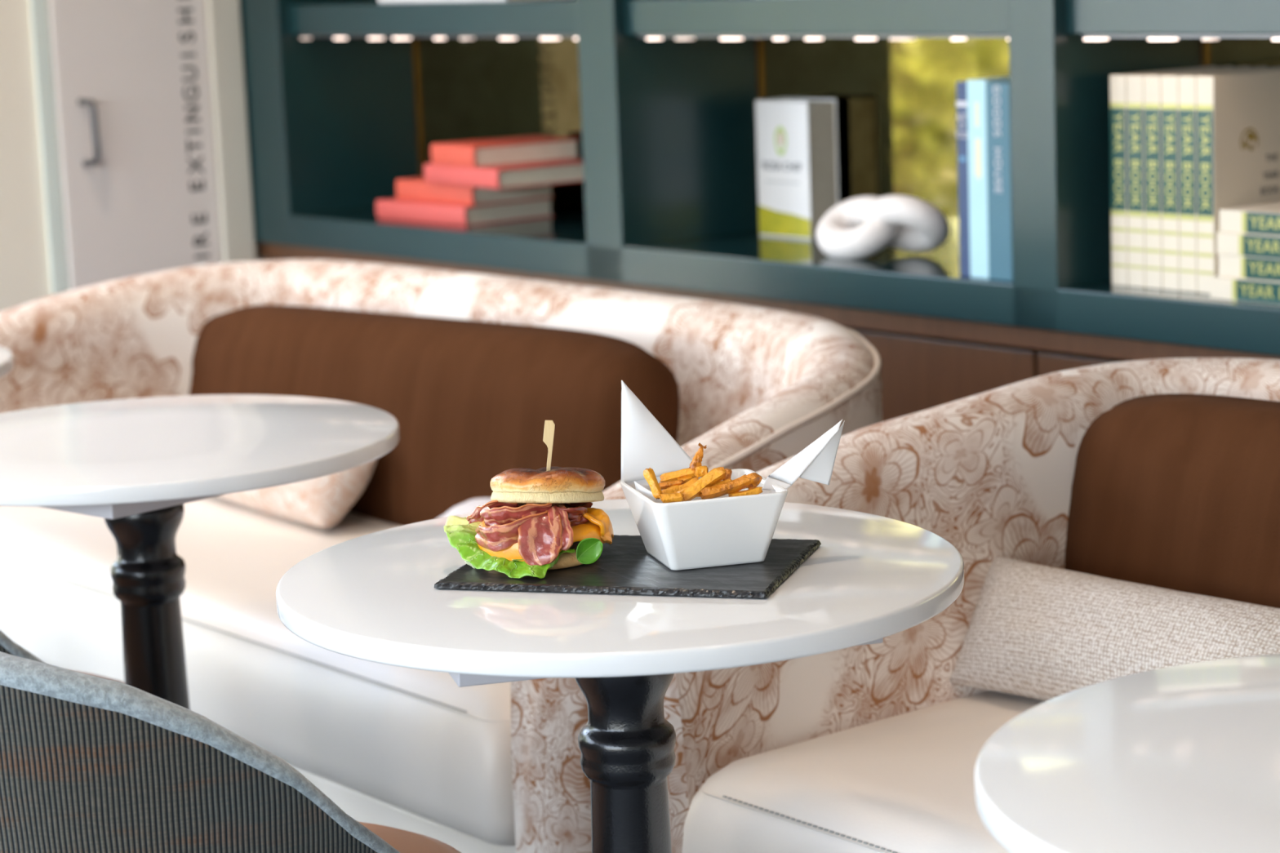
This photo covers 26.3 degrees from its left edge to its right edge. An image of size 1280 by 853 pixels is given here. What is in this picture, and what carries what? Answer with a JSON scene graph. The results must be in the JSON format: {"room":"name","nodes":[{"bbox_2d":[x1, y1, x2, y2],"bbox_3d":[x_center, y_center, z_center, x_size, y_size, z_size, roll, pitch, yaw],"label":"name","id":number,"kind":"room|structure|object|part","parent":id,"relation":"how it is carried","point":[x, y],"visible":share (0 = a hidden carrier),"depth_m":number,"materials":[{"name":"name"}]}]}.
{"room":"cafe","nodes":[
{"label":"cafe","id":0,"kind":"room"},
{"bbox_2d":[0,0,273,311],"bbox_3d":[-3.490,-0.694,3.801,7.420,2.900,0.200,-10,13,-38],"label":"wall","id":1,"kind":"structure","parent":0,"point":[24,264],"depth_m":5.52,"materials":[{"name":"beige paint"}]},
{"bbox_2d":[29,0,68,295],"bbox_3d":[-1.207,-0.829,5.501,0.033,2.400,0.012,-10,13,-38],"label":"trim","id":2,"kind":"structure","parent":1,"relation":"attached to","point":[38,11],"depth_m":5.54,"materials":[{"name":"cream paint"}]},
{"bbox_2d":[47,0,221,290],"bbox_3d":[-1.037,-0.838,5.604,0.350,2.330,0.058,-10,13,-38],"label":"door","id":3,"kind":"structure","parent":1,"relation":"in","point":[131,82],"depth_m":5.65,"materials":[{"name":"white paint"}]},
{"bbox_3d":[-1.117,-0.597,5.562,0.041,0.137,0.015,3,11,29],"label":"handle","id":4,"kind":"part","parent":3,"relation":"part of","materials":[{"name":"grey metal"}]},
{"bbox_2d":[204,0,256,262],"bbox_3d":[-0.878,-0.884,5.745,0.074,2.400,0.035,-10,13,-38],"label":"trim","id":5,"kind":"structure","parent":1,"relation":"attached to","point":[223,17],"depth_m":5.77,"materials":[{"name":"beige paint"}]},
{"bbox_3d":[-0.736,1.254,0.745,7.820,0.100,8.796,-10,13,-38],"label":"floor","id":6,"kind":"structure","parent":0,"visible":0},
{"bbox_2d":[0,346,13,377],"bbox_3d":[-1.169,0.288,3.900,0.600,0.750,0.600,-6,11,-20],"label":"bistro table","id":7,"kind":"object","parent":6,"relation":"on","point":[6,362],"visible":1,"depth_m":3.85,"materials":[{"name":"stone"}]},
{"bbox_2d":[0,630,124,684],"bbox_3d":[-0.831,0.403,3.116,0.583,0.771,0.569,-10,13,-38],"label":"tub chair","id":8,"kind":"object","parent":6,"relation":"on","point":[7,646],"visible":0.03,"depth_m":2.87,"materials":[{"name":"grey fabric"}]},
{"bbox_3d":[-0.812,0.375,3.127,0.533,0.096,0.488,-10,13,-38],"label":"seat","id":9,"kind":"part","parent":8,"relation":"part of","materials":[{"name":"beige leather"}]},
{"bbox_2d":[0,394,399,710],"bbox_3d":[-0.564,0.381,3.229,0.600,0.750,0.600,7,13,41],"label":"bistro table","id":10,"kind":"object","parent":6,"relation":"on","point":[134,464],"visible":0.95,"depth_m":3.15,"materials":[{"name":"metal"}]},
{"bbox_2d":[0,651,461,852],"bbox_3d":[-0.413,0.496,2.490,0.583,0.771,0.569,-10,13,-38],"label":"tub chair","id":11,"kind":"object","parent":6,"relation":"on","point":[89,763],"visible":1,"depth_m":2.17,"materials":[{"name":"fabric"}]},
{"bbox_3d":[-0.395,0.468,2.501,0.533,0.096,0.488,-10,13,-38],"label":"seat","id":12,"kind":"part","parent":11,"relation":"part of","materials":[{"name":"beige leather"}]},
{"bbox_2d":[0,258,882,852],"bbox_3d":[-0.359,0.224,3.986,0.844,0.782,1.951,-10,13,-38],"label":"curved sofa","id":13,"kind":"object","parent":6,"relation":"on","point":[496,767],"visible":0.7,"depth_m":3.76,"materials":[{"name":"fabric"}]},
{"bbox_2d":[215,458,377,528],"bbox_3d":[-0.550,0.059,4.164,0.146,0.146,0.463,-10,12,-37],"label":"patterned pillow","id":14,"kind":"object","parent":13,"relation":"on","point":[322,502],"visible":0.34,"depth_m":3.99,"materials":[{"name":"fabric"}]},
{"bbox_3d":[-0.394,0.450,3.984,0.615,0.202,1.652,-10,13,-38],"label":"seat","id":15,"kind":"part","parent":13,"relation":"part of","materials":[{"name":"beige leather"}]},
{"bbox_2d":[188,304,679,525],"bbox_3d":[-0.360,0.002,4.188,0.236,0.369,1.295,-9,12,-34],"label":"cushion","id":16,"kind":"object","parent":13,"relation":"on","point":[471,402],"visible":0.56,"depth_m":3.93,"materials":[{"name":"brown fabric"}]},
{"bbox_2d":[438,497,491,518],"bbox_3d":[-0.138,0.171,3.640,0.153,0.126,0.460,-11,13,-40],"label":"plain pillow","id":17,"kind":"object","parent":13,"relation":"on","point":[468,507],"visible":0.06,"depth_m":3.75,"materials":[{"name":"grey fabric"}]},
{"bbox_2d":[275,498,964,852],"bbox_3d":[-0.003,0.492,2.470,0.600,0.750,0.600,-5,10,-14],"label":"bistro table","id":18,"kind":"object","parent":6,"relation":"on","point":[870,578],"visible":0.88,"depth_m":2.29,"materials":[{"name":"white stone"}]},
{"bbox_2d":[434,534,821,599],"bbox_3d":[-0.007,0.120,2.397,0.293,0.006,0.205,1,10,17],"label":"slate board","id":19,"kind":"object","parent":18,"relation":"on","point":[624,566],"visible":0.73,"depth_m":2.34,"materials":[{"name":"black stone"}]},
{"bbox_2d":[444,466,613,578],"bbox_3d":[-0.089,0.076,2.397,0.138,0.087,0.133,-9,12,-33],"label":"burger","id":20,"kind":"object","parent":19,"relation":"on","point":[534,522],"visible":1,"depth_m":2.36,"materials":[{"name":"multicoloured food"}]},
{"bbox_2d":[542,420,555,471],"bbox_3d":[-0.079,0.018,2.391,0.011,0.048,0.002,-2,10,0],"label":"pick","id":21,"kind":"object","parent":20,"relation":"on","point":[548,430],"visible":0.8,"depth_m":2.39,"materials":[{"name":"beige wood"}]},
{"bbox_2d":[619,468,787,570],"bbox_3d":[0.056,0.083,2.391,0.122,0.064,0.122,-5,10,-15],"label":"square bowl","id":22,"kind":"object","parent":19,"relation":"on","point":[734,530],"visible":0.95,"depth_m":2.34,"materials":[{"name":"white ceramic"}]},
{"bbox_2d":[643,467,662,499],"bbox_3d":[0.011,0.049,2.345,0.017,0.028,0.007,5,12,36],"label":"chip","id":23,"kind":"object","parent":22,"relation":"in","point":[649,474],"visible":1,"depth_m":2.34,"materials":[{"name":"yellow food"}]},
{"bbox_2d":[658,480,684,489],"bbox_3d":[0.026,0.051,2.382,0.026,0.007,0.008,-5,10,-14],"label":"chip","id":24,"kind":"object","parent":22,"relation":"in","point":[665,485],"visible":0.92,"depth_m":2.38,"materials":[{"name":"food"}]},
{"bbox_2d":[662,476,698,493],"bbox_3d":[0.034,0.053,2.375,0.037,0.016,0.010,-5,10,-17],"label":"chip","id":25,"kind":"object","parent":22,"relation":"in","point":[673,490],"visible":0.53,"depth_m":2.37,"materials":[{"name":"food"}]},
{"bbox_2d":[675,488,687,494],"bbox_3d":[0.041,0.056,2.353,0.027,0.011,0.010,-10,12,-36],"label":"chip","id":26,"kind":"object","parent":22,"relation":"in","point":[682,491],"visible":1,"depth_m":2.35,"materials":[{"name":"orange food"}]},
{"bbox_2d":[666,484,700,497],"bbox_3d":[0.041,0.056,2.376,0.035,0.009,0.011,1,10,17],"label":"chip","id":27,"kind":"object","parent":22,"relation":"in","point":[671,486],"visible":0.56,"depth_m":2.38,"materials":[{"name":"food"}]},
{"bbox_2d":[694,466,708,477],"bbox_3d":[0.054,0.040,2.381,0.014,0.010,0.011,-2,10,0],"label":"chip","id":28,"kind":"object","parent":22,"relation":"in","point":[700,471],"visible":0.88,"depth_m":2.38,"materials":[{"name":"food"}]},
{"bbox_2d":[711,478,732,486],"bbox_3d":[0.067,0.051,2.364,0.030,0.012,0.012,-7,11,-25],"label":"chip","id":29,"kind":"object","parent":22,"relation":"in","point":[728,479],"visible":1,"depth_m":2.36,"materials":[{"name":"food"}]},
{"bbox_2d":[723,468,732,479],"bbox_3d":[0.075,0.042,2.380,0.008,0.012,0.009,2,11,22],"label":"chip","id":30,"kind":"object","parent":22,"relation":"in","point":[728,472],"visible":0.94,"depth_m":2.38,"materials":[{"name":"orange food"}]},
{"bbox_2d":[699,472,759,499],"bbox_3d":[0.077,0.051,2.358,0.057,0.018,0.012,-7,11,-24],"label":"chip","id":31,"kind":"object","parent":22,"relation":"in","point":[738,484],"visible":1,"depth_m":2.35,"materials":[{"name":"food"}]},
{"bbox_2d":[621,380,844,502],"bbox_3d":[0.082,0.033,2.386,0.198,0.138,0.122,-2,10,0],"label":"paper liner","id":32,"kind":"object","parent":22,"relation":"in","point":[646,443],"visible":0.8,"depth_m":2.42,"materials":[{"name":"white paper"}]},
{"bbox_2d":[658,493,684,502],"bbox_3d":[0.027,0.061,2.336,0.022,0.009,0.011,-2,10,0],"label":"chip","id":33,"kind":"object","parent":32,"relation":"in","point":[673,497],"visible":1,"depth_m":2.33,"materials":[{"name":"food"}]},
{"bbox_2d":[659,467,696,482],"bbox_3d":[0.034,0.043,2.394,0.034,0.014,0.012,-2,10,4],"label":"chip","id":34,"kind":"object","parent":32,"relation":"in","point":[672,476],"visible":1,"depth_m":2.39,"materials":[{"name":"food"}]},
{"bbox_2d":[676,476,693,484],"bbox_3d":[0.040,0.047,2.392,0.018,0.010,0.008,-6,11,-21],"label":"chip","id":35,"kind":"object","parent":32,"relation":"in","point":[686,479],"visible":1,"depth_m":2.39,"materials":[{"name":"orange food"}]},
{"bbox_2d":[688,443,706,470],"bbox_3d":[0.051,0.028,2.393,0.016,0.028,0.009,-2,10,0],"label":"chip","id":36,"kind":"object","parent":32,"relation":"in","point":[697,459],"visible":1,"depth_m":2.39,"materials":[{"name":"orange food"}]},
{"bbox_2d":[682,466,726,501],"bbox_3d":[0.054,0.051,2.356,0.045,0.028,0.014,-8,11,-28],"label":"chip","id":37,"kind":"object","parent":32,"relation":"in","point":[716,475],"visible":0.96,"depth_m":2.35,"materials":[{"name":"food"}]},
{"bbox_2d":[728,486,762,497],"bbox_3d":[0.091,0.058,2.361,0.031,0.009,0.007,-4,10,-12],"label":"chip","id":38,"kind":"object","parent":22,"relation":"in","point":[756,491],"visible":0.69,"depth_m":2.36,"materials":[{"name":"food"}]},
{"bbox_2d":[746,474,762,489],"bbox_3d":[0.099,0.049,2.368,0.009,0.012,0.018,6,13,39],"label":"chip","id":39,"kind":"object","parent":22,"relation":"in","point":[752,486],"visible":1,"depth_m":2.36,"materials":[{"name":"food"}]},
{"bbox_2d":[257,241,1279,422],"bbox_3d":[1.049,0.212,3.924,0.347,0.676,5.490,-10,13,-38],"label":"base cabinet","id":40,"kind":"object","parent":6,"relation":"on","point":[926,362],"visible":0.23,"depth_m":4.32,"materials":[{"name":"brown wood"}]},
{"bbox_2d":[239,0,1279,355],"bbox_3d":[0.989,-1.130,3.683,0.365,2.053,5.490,-10,13,-38],"label":"bookcase","id":41,"kind":"object","parent":40,"relation":"on","point":[667,196],"depth_m":4.85,"materials":[{"name":"teal paint"}]},
{"bbox_3d":[-0.290,-0.807,5.376,0.309,0.060,1.011,-10,13,-38],"label":"shelf","id":42,"kind":"part","parent":41,"relation":"part of","materials":[{"name":"teal paint"}]},
{"bbox_3d":[-0.388,-0.753,5.294,0.020,0.010,0.987,-10,13,-38],"label":"led strip","id":43,"kind":"part","parent":41,"relation":"part of","materials":[{"name":"white plastic"}]},
{"bbox_3d":[-0.282,-0.409,5.439,0.331,0.002,1.009,-10,13,-38],"label":"polished shelf","id":44,"kind":"part","parent":41,"relation":"part of","materials":[{"name":"teal wood"}]},
{"bbox_2d":[377,0,526,3],"bbox_3d":[-0.285,-0.841,5.334,0.254,0.020,0.430,-10,13,-38],"label":"flat book","id":45,"kind":"object","parent":41,"relation":"on","point":[379,1],"visible":1,"depth_m":5.28,"materials":[{"name":"paper"}]},
{"bbox_2d":[376,197,554,226],"bbox_3d":[-0.354,-0.440,5.512,0.219,0.038,0.305,-10,13,-39],"label":"book","id":46,"kind":"object","parent":41,"relation":"on","point":[395,209],"visible":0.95,"depth_m":5.42,"materials":[{"name":"red paper"}]},
{"bbox_2d":[395,177,554,205],"bbox_3d":[-0.332,-0.477,5.488,0.199,0.041,0.265,-10,13,-38],"label":"book","id":47,"kind":"object","parent":46,"relation":"on","point":[417,189],"visible":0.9,"depth_m":5.40,"materials":[{"name":"red paper"}]},
{"bbox_2d":[423,160,583,189],"bbox_3d":[-0.261,-0.498,5.365,0.214,0.037,0.275,-9,12,-34],"label":"book","id":48,"kind":"object","parent":47,"relation":"on","point":[526,175],"visible":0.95,"depth_m":5.27,"materials":[{"name":"red paper"}]},
{"bbox_2d":[431,135,579,168],"bbox_3d":[-0.265,-0.541,5.385,0.239,0.040,0.170,-9,12,-32],"label":"book","id":49,"kind":"object","parent":48,"relation":"on","point":[477,153],"visible":1,"depth_m":5.33,"materials":[{"name":"red paper"}]},
{"bbox_3d":[-0.178,-1.240,5.405,0.020,1.638,1.011,-10,13,-38],"label":"mirror panel","id":50,"kind":"part","parent":41,"relation":"part of","materials":[{"name":"mirror"}]},
{"bbox_3d":[1.049,-0.147,3.828,0.365,0.064,5.222,-10,13,-38],"label":"rail","id":51,"kind":"part","parent":41,"relation":"part of","materials":[{"name":"teal paint"}]},
{"bbox_2d":[755,97,839,239],"bbox_3d":[0.281,-0.462,4.899,0.071,0.244,0.140,-10,13,-38],"label":"book","id":52,"kind":"object","parent":41,"relation":"on","point":[797,138],"visible":1,"depth_m":4.86,"materials":[{"name":"paper"}]},
{"bbox_2d":[758,204,810,237],"bbox_3d":[0.258,-0.367,4.893,0.001,0.052,0.137,-10,13,-38],"label":"print","id":53,"kind":"object","parent":52,"relation":"attached to","point":[775,220],"depth_m":4.89},
{"bbox_3d":[0.390,-0.688,4.540,0.309,0.060,0.945,-10,13,-38],"label":"shelf","id":54,"kind":"part","parent":41,"relation":"part of","materials":[{"name":"teal paint"}]},
{"bbox_3d":[0.397,-0.290,4.603,0.331,0.002,0.943,-10,13,-38],"label":"polished shelf","id":55,"kind":"part","parent":41,"relation":"part of","materials":[{"name":"teal wood"}]},
{"bbox_3d":[0.292,-0.634,4.457,0.021,0.010,0.921,-10,13,-38],"label":"led strip","id":56,"kind":"part","parent":41,"relation":"part of","materials":[{"name":"white plastic"}]},
{"bbox_2d":[816,195,949,259],"bbox_3d":[0.399,-0.333,4.550,0.245,0.110,0.133,4,12,34],"label":"ornament","id":57,"kind":"object","parent":41,"relation":"on","point":[860,227],"visible":1,"depth_m":4.51,"materials":[{"name":"white ceramic"}]},
{"bbox_3d":[0.502,-1.121,4.569,0.020,1.638,0.945,-10,13,-38],"label":"mirror panel","id":58,"kind":"part","parent":41,"relation":"part of","materials":[{"name":"mirror"}]},
{"bbox_2d":[955,80,970,276],"bbox_3d":[0.576,-0.394,4.281,0.204,0.300,0.025,-10,13,-38],"label":"upright book","id":59,"kind":"object","parent":41,"relation":"on","point":[962,131],"visible":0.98,"depth_m":4.22,"materials":[{"name":"blue paper"}]},
{"bbox_2d":[966,75,1009,279],"bbox_3d":[0.599,-0.392,4.255,0.214,0.303,0.040,-10,13,-38],"label":"upright book","id":60,"kind":"object","parent":41,"relation":"on","point":[976,99],"visible":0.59,"depth_m":4.19,"materials":[{"name":"blue paper"}]},
{"bbox_2d":[974,102,979,127],"bbox_3d":[0.513,-0.475,4.171,0.001,0.038,0.009,-10,13,-38],"label":"print","id":61,"kind":"object","parent":60,"relation":"on","point":[976,104],"depth_m":4.17},
{"bbox_2d":[974,137,982,180],"bbox_3d":[0.516,-0.407,4.183,0.001,0.065,0.016,-10,13,-37],"label":"print","id":62,"kind":"object","parent":60,"relation":"attached to","point":[978,155],"depth_m":4.18},
{"bbox_2d":[985,80,1013,281],"bbox_3d":[0.626,-0.385,4.215,0.214,0.300,0.050,-10,13,-38],"label":"upright book","id":63,"kind":"object","parent":41,"relation":"on","point":[997,93],"visible":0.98,"depth_m":4.15,"materials":[{"name":"blue paper"}]},
{"bbox_2d":[1109,65,1223,285],"bbox_3d":[0.797,-0.378,4.109,0.239,0.310,0.032,-10,13,-38],"label":"book","id":64,"kind":"object","parent":41,"relation":"on","point":[1118,122],"visible":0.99,"depth_m":4.04,"materials":[{"name":"paper"}]},
{"bbox_3d":[1.054,-0.175,3.794,0.331,0.002,0.967,-10,13,-38],"label":"polished shelf","id":65,"kind":"part","parent":41,"relation":"part of","materials":[{"name":"teal wood"}]},
{"bbox_3d":[1.047,-0.573,3.732,0.309,0.060,0.969,-10,13,-38],"label":"shelf","id":66,"kind":"part","parent":41,"relation":"part of","materials":[{"name":"teal paint"}]},
{"bbox_3d":[0.949,-0.518,3.649,0.022,0.010,0.945,-10,13,-38],"label":"led strip","id":67,"kind":"part","parent":41,"relation":"part of","materials":[{"name":"white plastic"}]},
{"bbox_2d":[1126,66,1243,287],"bbox_3d":[0.817,-0.374,4.084,0.239,0.310,0.032,-10,13,-38],"label":"book","id":68,"kind":"object","parent":41,"relation":"on","point":[1135,82],"visible":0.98,"depth_m":4.01,"materials":[{"name":"white paper"}]},
{"bbox_2d":[1143,66,1262,288],"bbox_3d":[0.838,-0.371,4.059,0.239,0.310,0.032,-10,13,-38],"label":"book","id":69,"kind":"object","parent":41,"relation":"on","point":[1152,83],"visible":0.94,"depth_m":3.99,"materials":[{"name":"white paper"}]},
{"bbox_2d":[1160,66,1273,290],"bbox_3d":[0.858,-0.367,4.034,0.239,0.310,0.032,-10,13,-38],"label":"book","id":70,"kind":"object","parent":41,"relation":"on","point":[1169,83],"visible":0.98,"depth_m":3.96,"materials":[{"name":"white paper"}]},
{"bbox_2d":[1178,66,1279,292],"bbox_3d":[0.878,-0.364,4.009,0.239,0.310,0.032,-10,13,-38],"label":"book","id":71,"kind":"object","parent":41,"relation":"on","point":[1187,83],"visible":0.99,"depth_m":3.94,"materials":[{"name":"white paper"}]},
{"bbox_2d":[1196,68,1279,293],"bbox_3d":[0.899,-0.360,3.984,0.239,0.310,0.032,-10,13,-38],"label":"book","id":72,"kind":"object","parent":41,"relation":"on","point":[1238,113],"visible":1,"depth_m":3.92,"materials":[{"name":"white paper"}]},
{"bbox_3d":[1.159,-1.006,3.761,0.020,1.638,0.969,-10,13,-38],"label":"mirror panel","id":73,"kind":"part","parent":41,"relation":"part of","materials":[{"name":"mirror"}]},
{"bbox_2d":[1209,275,1279,305],"bbox_3d":[0.996,-0.196,3.833,0.239,0.032,0.310,-10,13,-38],"label":"book","id":74,"kind":"object","parent":41,"relation":"on","point":[1263,291],"visible":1,"depth_m":3.83,"materials":[{"name":"white paper"}]},
{"bbox_2d":[1218,254,1279,281],"bbox_3d":[1.006,-0.227,3.822,0.239,0.032,0.310,-10,13,-38],"label":"book","id":75,"kind":"object","parent":74,"relation":"on","point":[1229,266],"visible":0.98,"depth_m":3.83,"materials":[{"name":"white paper"}]},
{"bbox_2d":[1217,231,1279,258],"bbox_3d":[1.002,-0.258,3.814,0.239,0.032,0.310,-10,13,-37],"label":"book","id":76,"kind":"object","parent":75,"relation":"on","point":[1261,246],"visible":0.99,"depth_m":3.82,"materials":[{"name":"white paper"}]},
{"bbox_2d":[1219,200,1279,235],"bbox_3d":[1.005,-0.290,3.813,0.239,0.032,0.310,-10,13,-39],"label":"book","id":77,"kind":"object","parent":76,"relation":"on","point":[1262,218],"visible":1,"depth_m":3.82,"materials":[{"name":"white paper"}]},
{"bbox_3d":[0.288,0.136,4.625,0.022,0.625,1.050,-10,13,-38],"label":"cabinet door","id":78,"kind":"part","parent":40,"relation":"part of","materials":[{"name":"brown wood"}]},
{"bbox_3d":[0.950,0.252,3.811,0.022,0.625,1.044,-10,13,-38],"label":"cabinet door","id":79,"kind":"part","parent":40,"relation":"part of","materials":[{"name":"brown wood"}]},
{"bbox_2d":[663,357,1279,852],"bbox_3d":[0.872,0.434,2.509,0.892,0.782,1.845,-10,13,-38],"label":"curved sofa","id":80,"kind":"object","parent":6,"relation":"on","point":[870,748],"visible":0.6,"depth_m":2.97,"materials":[{"name":"fabric"}]},
{"bbox_2d":[949,555,1279,701],"bbox_3d":[0.543,0.240,2.855,0.155,0.147,0.531,-11,13,-41],"label":"lumbar pillow","id":81,"kind":"object","parent":80,"relation":"on","point":[1035,631],"visible":0.71,"depth_m":2.85,"materials":[{"name":"beige fabric"}]},
{"bbox_2d":[1064,393,1279,608],"bbox_3d":[0.890,0.184,2.682,0.231,0.341,1.240,-10,12,-37],"label":"cushion","id":82,"kind":"object","parent":80,"relation":"on","point":[1180,492],"visible":0.66,"depth_m":2.95,"materials":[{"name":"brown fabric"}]},
{"bbox_2d":[974,653,1279,852],"bbox_3d":[0.529,0.586,1.806,0.600,0.750,0.600,-8,11,-30],"label":"bistro table","id":83,"kind":"object","parent":6,"relation":"on","point":[1183,758],"visible":1,"depth_m":1.77,"materials":[{"name":"stone"}]}
]}

